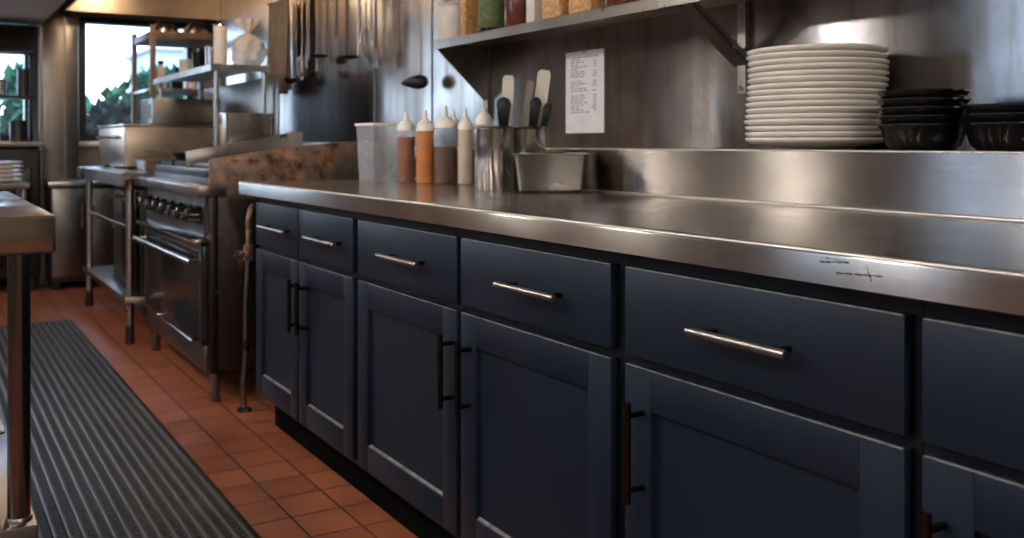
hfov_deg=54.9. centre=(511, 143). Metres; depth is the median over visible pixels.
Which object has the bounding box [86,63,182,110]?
shrub
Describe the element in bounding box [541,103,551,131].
serving spoon
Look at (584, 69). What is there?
list
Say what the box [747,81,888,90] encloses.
dinner plate
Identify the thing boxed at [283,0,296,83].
ladle
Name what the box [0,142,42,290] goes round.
shelving unit
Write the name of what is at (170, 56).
building
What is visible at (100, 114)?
shrub
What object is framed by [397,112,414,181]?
squeeze bottle
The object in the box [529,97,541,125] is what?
spoon
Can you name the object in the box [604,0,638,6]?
jar
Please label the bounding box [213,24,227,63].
canister
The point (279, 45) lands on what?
hanging cloth
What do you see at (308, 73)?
bowl
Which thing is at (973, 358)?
base cabinet
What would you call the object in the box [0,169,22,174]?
dinner plate
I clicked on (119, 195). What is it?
fridge
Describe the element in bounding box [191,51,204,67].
cup
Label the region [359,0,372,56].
whisk
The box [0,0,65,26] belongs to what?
soffit
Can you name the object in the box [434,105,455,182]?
squeeze bottle
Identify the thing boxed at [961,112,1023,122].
bowl
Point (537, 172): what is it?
pan
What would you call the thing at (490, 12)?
jar
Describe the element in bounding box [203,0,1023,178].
wall
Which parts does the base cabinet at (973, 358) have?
handle, post, drawer, door, door panel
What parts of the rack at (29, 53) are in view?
post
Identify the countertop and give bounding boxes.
[239,147,1023,315]
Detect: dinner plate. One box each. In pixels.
[0,161,22,165]
[0,165,23,169]
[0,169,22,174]
[0,173,23,178]
[0,178,22,182]
[744,118,880,125]
[745,99,879,108]
[745,113,880,119]
[745,125,879,131]
[745,131,881,137]
[745,137,883,149]
[746,43,888,55]
[746,50,887,61]
[746,94,879,102]
[746,106,879,113]
[747,62,888,73]
[747,75,889,84]
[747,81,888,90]
[747,88,885,96]
[748,57,889,67]
[748,69,889,78]
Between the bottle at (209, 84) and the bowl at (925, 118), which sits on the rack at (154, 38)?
the bottle at (209, 84)
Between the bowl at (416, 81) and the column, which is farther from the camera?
the column
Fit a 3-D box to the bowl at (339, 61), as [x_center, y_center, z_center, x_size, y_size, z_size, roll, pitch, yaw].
[-0.909,-0.435,5.223,0.080,0.034,0.080,0,0,-31]
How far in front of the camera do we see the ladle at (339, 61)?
5.23 m
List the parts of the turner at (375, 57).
blade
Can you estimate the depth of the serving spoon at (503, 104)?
2.97 m
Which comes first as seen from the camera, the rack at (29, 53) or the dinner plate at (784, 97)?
the dinner plate at (784, 97)
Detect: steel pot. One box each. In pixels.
[473,126,513,190]
[513,126,545,189]
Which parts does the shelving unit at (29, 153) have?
door, rail, leg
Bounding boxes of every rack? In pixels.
[0,49,34,141]
[131,24,226,184]
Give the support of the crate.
on the rack at (29, 53)
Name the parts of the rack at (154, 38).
post, post, post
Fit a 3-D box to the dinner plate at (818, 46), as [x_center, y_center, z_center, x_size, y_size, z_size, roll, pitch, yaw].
[0.731,-0.210,2.366,0.326,0.028,0.326,0,0,9]
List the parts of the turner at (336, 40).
blade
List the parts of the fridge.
door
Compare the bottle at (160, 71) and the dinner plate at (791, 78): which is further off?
the bottle at (160, 71)
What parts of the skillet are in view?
handle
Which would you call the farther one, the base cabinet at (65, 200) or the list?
the base cabinet at (65, 200)
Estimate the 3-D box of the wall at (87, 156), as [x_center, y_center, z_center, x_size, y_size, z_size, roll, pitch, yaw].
[-4.488,-0.308,7.074,4.420,2.700,0.150,0,0,-31]
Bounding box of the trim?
[374,0,431,141]
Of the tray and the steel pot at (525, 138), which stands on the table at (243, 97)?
the tray
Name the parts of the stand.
leg, leg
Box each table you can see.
[0,191,55,537]
[76,75,279,344]
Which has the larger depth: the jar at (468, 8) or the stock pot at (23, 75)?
the stock pot at (23, 75)
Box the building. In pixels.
[124,47,182,91]
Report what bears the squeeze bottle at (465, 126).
on the countertop
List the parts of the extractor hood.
panel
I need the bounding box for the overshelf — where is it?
[153,63,270,145]
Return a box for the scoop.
[401,0,427,88]
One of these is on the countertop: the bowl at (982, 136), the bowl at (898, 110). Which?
the bowl at (982, 136)
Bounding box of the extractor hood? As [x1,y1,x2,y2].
[64,0,219,19]
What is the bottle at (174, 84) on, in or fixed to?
on the rack at (154, 38)
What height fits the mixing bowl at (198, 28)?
0.083 m
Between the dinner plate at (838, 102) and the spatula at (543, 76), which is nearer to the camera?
the dinner plate at (838, 102)
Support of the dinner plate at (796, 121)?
on the dinner plate at (804, 127)
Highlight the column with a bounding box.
[37,2,77,285]
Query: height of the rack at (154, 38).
1.890 m
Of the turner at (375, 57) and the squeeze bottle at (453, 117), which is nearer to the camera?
the squeeze bottle at (453, 117)
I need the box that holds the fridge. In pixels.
[111,185,147,294]
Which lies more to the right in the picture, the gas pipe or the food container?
the food container
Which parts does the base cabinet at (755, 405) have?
handle, post, post, post, handle, door panel, drawer, door, post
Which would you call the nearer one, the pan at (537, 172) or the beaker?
the pan at (537, 172)
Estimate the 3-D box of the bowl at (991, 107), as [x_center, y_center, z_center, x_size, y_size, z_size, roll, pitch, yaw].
[0.979,-0.049,1.929,0.183,0.056,0.183,0,0,-21]
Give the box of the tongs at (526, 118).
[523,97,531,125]
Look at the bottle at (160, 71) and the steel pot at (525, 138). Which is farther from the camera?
the bottle at (160, 71)
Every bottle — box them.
[156,61,166,87]
[171,67,182,88]
[185,58,196,88]
[205,80,213,88]
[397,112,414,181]
[416,110,433,182]
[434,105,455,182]
[451,109,458,181]
[458,108,472,183]
[475,107,492,124]
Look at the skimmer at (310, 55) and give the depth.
5.49 m
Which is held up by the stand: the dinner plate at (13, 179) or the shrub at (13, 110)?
the dinner plate at (13, 179)
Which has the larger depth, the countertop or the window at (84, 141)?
the window at (84, 141)
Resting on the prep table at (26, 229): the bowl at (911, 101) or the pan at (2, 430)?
the pan at (2, 430)
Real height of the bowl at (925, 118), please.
0.056 m
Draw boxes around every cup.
[179,59,191,71]
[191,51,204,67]
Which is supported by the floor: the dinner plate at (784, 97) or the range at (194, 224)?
the range at (194, 224)
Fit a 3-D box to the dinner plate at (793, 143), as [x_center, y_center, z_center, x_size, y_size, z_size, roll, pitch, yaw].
[0.729,0.000,2.373,0.326,0.028,0.326,0,0,-31]
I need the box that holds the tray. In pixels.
[132,158,175,170]
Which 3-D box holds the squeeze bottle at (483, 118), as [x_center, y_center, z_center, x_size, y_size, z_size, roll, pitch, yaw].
[-0.094,0.009,3.300,0.058,0.266,0.058,0,0,-31]
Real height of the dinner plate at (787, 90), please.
0.028 m
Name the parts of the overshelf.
post, post, post, post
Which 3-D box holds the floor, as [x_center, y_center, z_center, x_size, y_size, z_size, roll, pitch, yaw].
[-1.673,1.072,2.407,4.620,0.060,11.050,0,0,-31]
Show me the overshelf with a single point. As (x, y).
(212, 71)
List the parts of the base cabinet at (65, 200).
leg, door, door handle, door handle, door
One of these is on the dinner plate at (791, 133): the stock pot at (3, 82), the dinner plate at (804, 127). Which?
the dinner plate at (804, 127)
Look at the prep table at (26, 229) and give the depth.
1.99 m
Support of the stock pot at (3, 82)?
on the rack at (29, 53)
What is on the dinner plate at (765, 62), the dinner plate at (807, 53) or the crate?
the dinner plate at (807, 53)
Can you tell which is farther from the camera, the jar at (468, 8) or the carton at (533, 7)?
the jar at (468, 8)
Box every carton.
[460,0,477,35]
[526,0,541,22]
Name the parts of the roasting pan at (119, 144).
handle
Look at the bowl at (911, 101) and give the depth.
2.00 m
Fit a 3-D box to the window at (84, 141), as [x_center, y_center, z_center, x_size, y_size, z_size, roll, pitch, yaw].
[-3.010,-0.483,7.901,0.915,1.010,0.160,0,0,-31]
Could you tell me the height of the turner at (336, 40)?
0.415 m
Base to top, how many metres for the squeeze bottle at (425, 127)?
0.263 m
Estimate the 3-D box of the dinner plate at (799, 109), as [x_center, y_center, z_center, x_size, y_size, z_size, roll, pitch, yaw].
[0.730,-0.070,2.369,0.326,0.029,0.326,0,0,42]
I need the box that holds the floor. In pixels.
[0,280,417,537]
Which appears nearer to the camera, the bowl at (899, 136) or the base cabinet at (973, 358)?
the base cabinet at (973, 358)
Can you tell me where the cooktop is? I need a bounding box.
[156,165,208,177]
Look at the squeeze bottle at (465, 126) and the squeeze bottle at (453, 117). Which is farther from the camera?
the squeeze bottle at (453, 117)
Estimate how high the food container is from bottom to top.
0.219 m
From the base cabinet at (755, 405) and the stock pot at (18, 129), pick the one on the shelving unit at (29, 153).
the stock pot at (18, 129)
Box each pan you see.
[0,416,4,434]
[96,124,219,168]
[141,98,220,124]
[215,113,275,144]
[512,152,588,192]
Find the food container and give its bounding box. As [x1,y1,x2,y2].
[355,123,398,167]
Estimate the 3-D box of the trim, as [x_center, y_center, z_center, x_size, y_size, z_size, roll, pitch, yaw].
[-0.539,-0.823,4.801,0.004,1.670,0.666,0,0,-31]
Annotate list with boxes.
[566,48,603,132]
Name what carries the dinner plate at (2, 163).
on the dinner plate at (12, 167)
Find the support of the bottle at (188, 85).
on the rack at (154, 38)
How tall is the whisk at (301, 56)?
0.526 m
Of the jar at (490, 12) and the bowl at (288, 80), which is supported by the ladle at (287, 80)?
the bowl at (288, 80)
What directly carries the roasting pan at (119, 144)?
on the table at (243, 97)
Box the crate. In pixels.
[0,24,35,49]
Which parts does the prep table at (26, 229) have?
leg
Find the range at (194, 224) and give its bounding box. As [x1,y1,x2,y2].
[132,132,376,402]
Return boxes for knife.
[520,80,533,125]
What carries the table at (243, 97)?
on the floor
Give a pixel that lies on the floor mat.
(103, 465)
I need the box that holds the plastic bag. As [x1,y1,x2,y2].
[231,18,268,64]
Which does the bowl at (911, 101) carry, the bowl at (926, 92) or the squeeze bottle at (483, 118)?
the bowl at (926, 92)
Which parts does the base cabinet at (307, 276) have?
handle, door panel, drawer, door, handle, handle, post, post, handle, door panel, drawer, door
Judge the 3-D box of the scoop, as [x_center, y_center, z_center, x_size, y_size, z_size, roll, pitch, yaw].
[-0.426,-0.561,4.468,0.158,0.627,0.083,0,0,-7]
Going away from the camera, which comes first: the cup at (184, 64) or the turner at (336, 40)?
the turner at (336, 40)
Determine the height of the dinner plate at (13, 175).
0.028 m
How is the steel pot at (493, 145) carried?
on the countertop
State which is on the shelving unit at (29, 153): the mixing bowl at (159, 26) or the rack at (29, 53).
the rack at (29, 53)
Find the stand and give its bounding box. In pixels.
[0,181,29,199]
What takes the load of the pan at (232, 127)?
on the range at (194, 224)
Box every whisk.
[296,3,307,79]
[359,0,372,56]
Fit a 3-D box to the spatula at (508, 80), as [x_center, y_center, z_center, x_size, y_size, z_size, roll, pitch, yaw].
[-0.014,-0.037,3.002,0.042,0.345,0.015,0,0,-2]
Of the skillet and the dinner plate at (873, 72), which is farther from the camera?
the skillet
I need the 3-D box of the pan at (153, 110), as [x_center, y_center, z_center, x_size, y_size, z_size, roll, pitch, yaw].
[-2.143,-0.199,6.357,0.424,0.168,0.380,0,0,-31]
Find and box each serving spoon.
[496,97,510,125]
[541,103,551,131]
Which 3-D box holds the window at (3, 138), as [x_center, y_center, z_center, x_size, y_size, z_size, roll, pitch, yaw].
[-4.346,-0.428,7.095,1.645,0.900,0.160,0,0,-31]
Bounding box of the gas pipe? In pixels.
[235,203,254,412]
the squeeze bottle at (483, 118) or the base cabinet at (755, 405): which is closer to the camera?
the base cabinet at (755, 405)
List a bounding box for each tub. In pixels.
[436,2,459,39]
[542,0,568,19]
[569,0,603,13]
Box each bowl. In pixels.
[156,23,178,30]
[183,24,206,32]
[283,78,296,83]
[304,71,317,76]
[333,58,347,64]
[401,75,427,88]
[877,88,970,98]
[877,97,970,106]
[877,106,964,115]
[877,114,964,123]
[877,123,965,150]
[961,103,1023,113]
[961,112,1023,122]
[961,122,1023,150]
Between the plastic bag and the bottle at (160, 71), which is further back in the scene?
the bottle at (160, 71)
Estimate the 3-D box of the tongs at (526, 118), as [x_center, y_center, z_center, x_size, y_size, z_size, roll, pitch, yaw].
[0.042,-0.012,3.032,0.086,0.262,0.015,0,0,-8]
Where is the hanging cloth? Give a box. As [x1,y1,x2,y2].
[266,0,291,93]
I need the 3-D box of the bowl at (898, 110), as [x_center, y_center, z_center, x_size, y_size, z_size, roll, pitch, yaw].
[0.865,-0.049,2.074,0.183,0.056,0.183,0,0,-21]
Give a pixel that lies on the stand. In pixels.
(20, 186)
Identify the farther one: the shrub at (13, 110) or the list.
the shrub at (13, 110)
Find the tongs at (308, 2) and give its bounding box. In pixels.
[306,0,309,61]
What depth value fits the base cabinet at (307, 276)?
3.12 m
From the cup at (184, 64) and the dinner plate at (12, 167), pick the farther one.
the cup at (184, 64)
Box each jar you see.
[478,0,503,31]
[504,0,525,26]
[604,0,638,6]
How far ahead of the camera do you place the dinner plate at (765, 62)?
2.23 m
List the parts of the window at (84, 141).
sill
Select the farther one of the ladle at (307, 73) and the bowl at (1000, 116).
the ladle at (307, 73)
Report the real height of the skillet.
0.060 m
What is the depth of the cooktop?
4.51 m
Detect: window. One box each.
[0,55,35,141]
[78,16,192,146]
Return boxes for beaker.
[205,46,212,64]
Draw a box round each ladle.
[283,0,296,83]
[304,0,317,76]
[333,0,347,64]
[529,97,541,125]
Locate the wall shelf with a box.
[434,0,751,115]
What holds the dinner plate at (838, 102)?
on the dinner plate at (799, 109)
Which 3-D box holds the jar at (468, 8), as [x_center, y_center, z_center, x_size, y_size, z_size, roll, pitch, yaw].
[-0.149,-0.495,3.869,0.100,0.163,0.044,0,0,-31]
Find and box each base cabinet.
[42,179,125,290]
[256,197,379,506]
[358,213,626,537]
[623,254,923,537]
[920,300,1023,537]
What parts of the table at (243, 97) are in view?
leg, rail, leg, panel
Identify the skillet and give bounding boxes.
[144,148,185,159]
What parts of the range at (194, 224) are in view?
knob, knob, leg, knob, knob, door frame, knob, kick handle, oven door, kick panel, control panel, rail, knob, knob, griddle plate, corner post, leg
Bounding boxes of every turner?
[334,0,338,54]
[372,0,378,67]
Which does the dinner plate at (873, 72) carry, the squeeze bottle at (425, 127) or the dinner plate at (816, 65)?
the dinner plate at (816, 65)
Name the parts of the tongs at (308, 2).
arm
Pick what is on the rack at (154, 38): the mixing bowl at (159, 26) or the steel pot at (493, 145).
the mixing bowl at (159, 26)
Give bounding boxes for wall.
[0,11,202,282]
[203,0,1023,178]
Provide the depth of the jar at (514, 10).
3.50 m
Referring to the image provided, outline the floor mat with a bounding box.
[0,319,260,537]
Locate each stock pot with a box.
[0,79,6,94]
[9,120,27,141]
[17,69,30,95]
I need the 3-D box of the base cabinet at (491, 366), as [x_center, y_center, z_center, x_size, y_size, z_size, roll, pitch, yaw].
[0.120,0.616,2.413,0.663,0.853,1.222,0,0,-31]
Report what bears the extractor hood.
hanging from the ceiling
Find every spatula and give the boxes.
[502,75,513,125]
[535,70,550,125]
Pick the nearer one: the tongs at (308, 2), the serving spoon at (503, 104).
the serving spoon at (503, 104)
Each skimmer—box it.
[308,0,327,57]
[338,0,358,58]
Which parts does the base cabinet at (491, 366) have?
handle, door panel, drawer, door, handle, post, post, handle, post, post, handle, door panel, drawer, door, post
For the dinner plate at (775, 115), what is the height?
0.028 m
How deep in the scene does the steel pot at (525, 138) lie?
2.99 m
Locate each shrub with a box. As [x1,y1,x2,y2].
[0,60,91,134]
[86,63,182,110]
[86,96,140,135]
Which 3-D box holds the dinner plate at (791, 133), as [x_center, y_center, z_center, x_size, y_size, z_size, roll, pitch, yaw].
[0.729,-0.014,2.374,0.326,0.029,0.326,0,0,2]
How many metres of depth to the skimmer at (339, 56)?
5.10 m

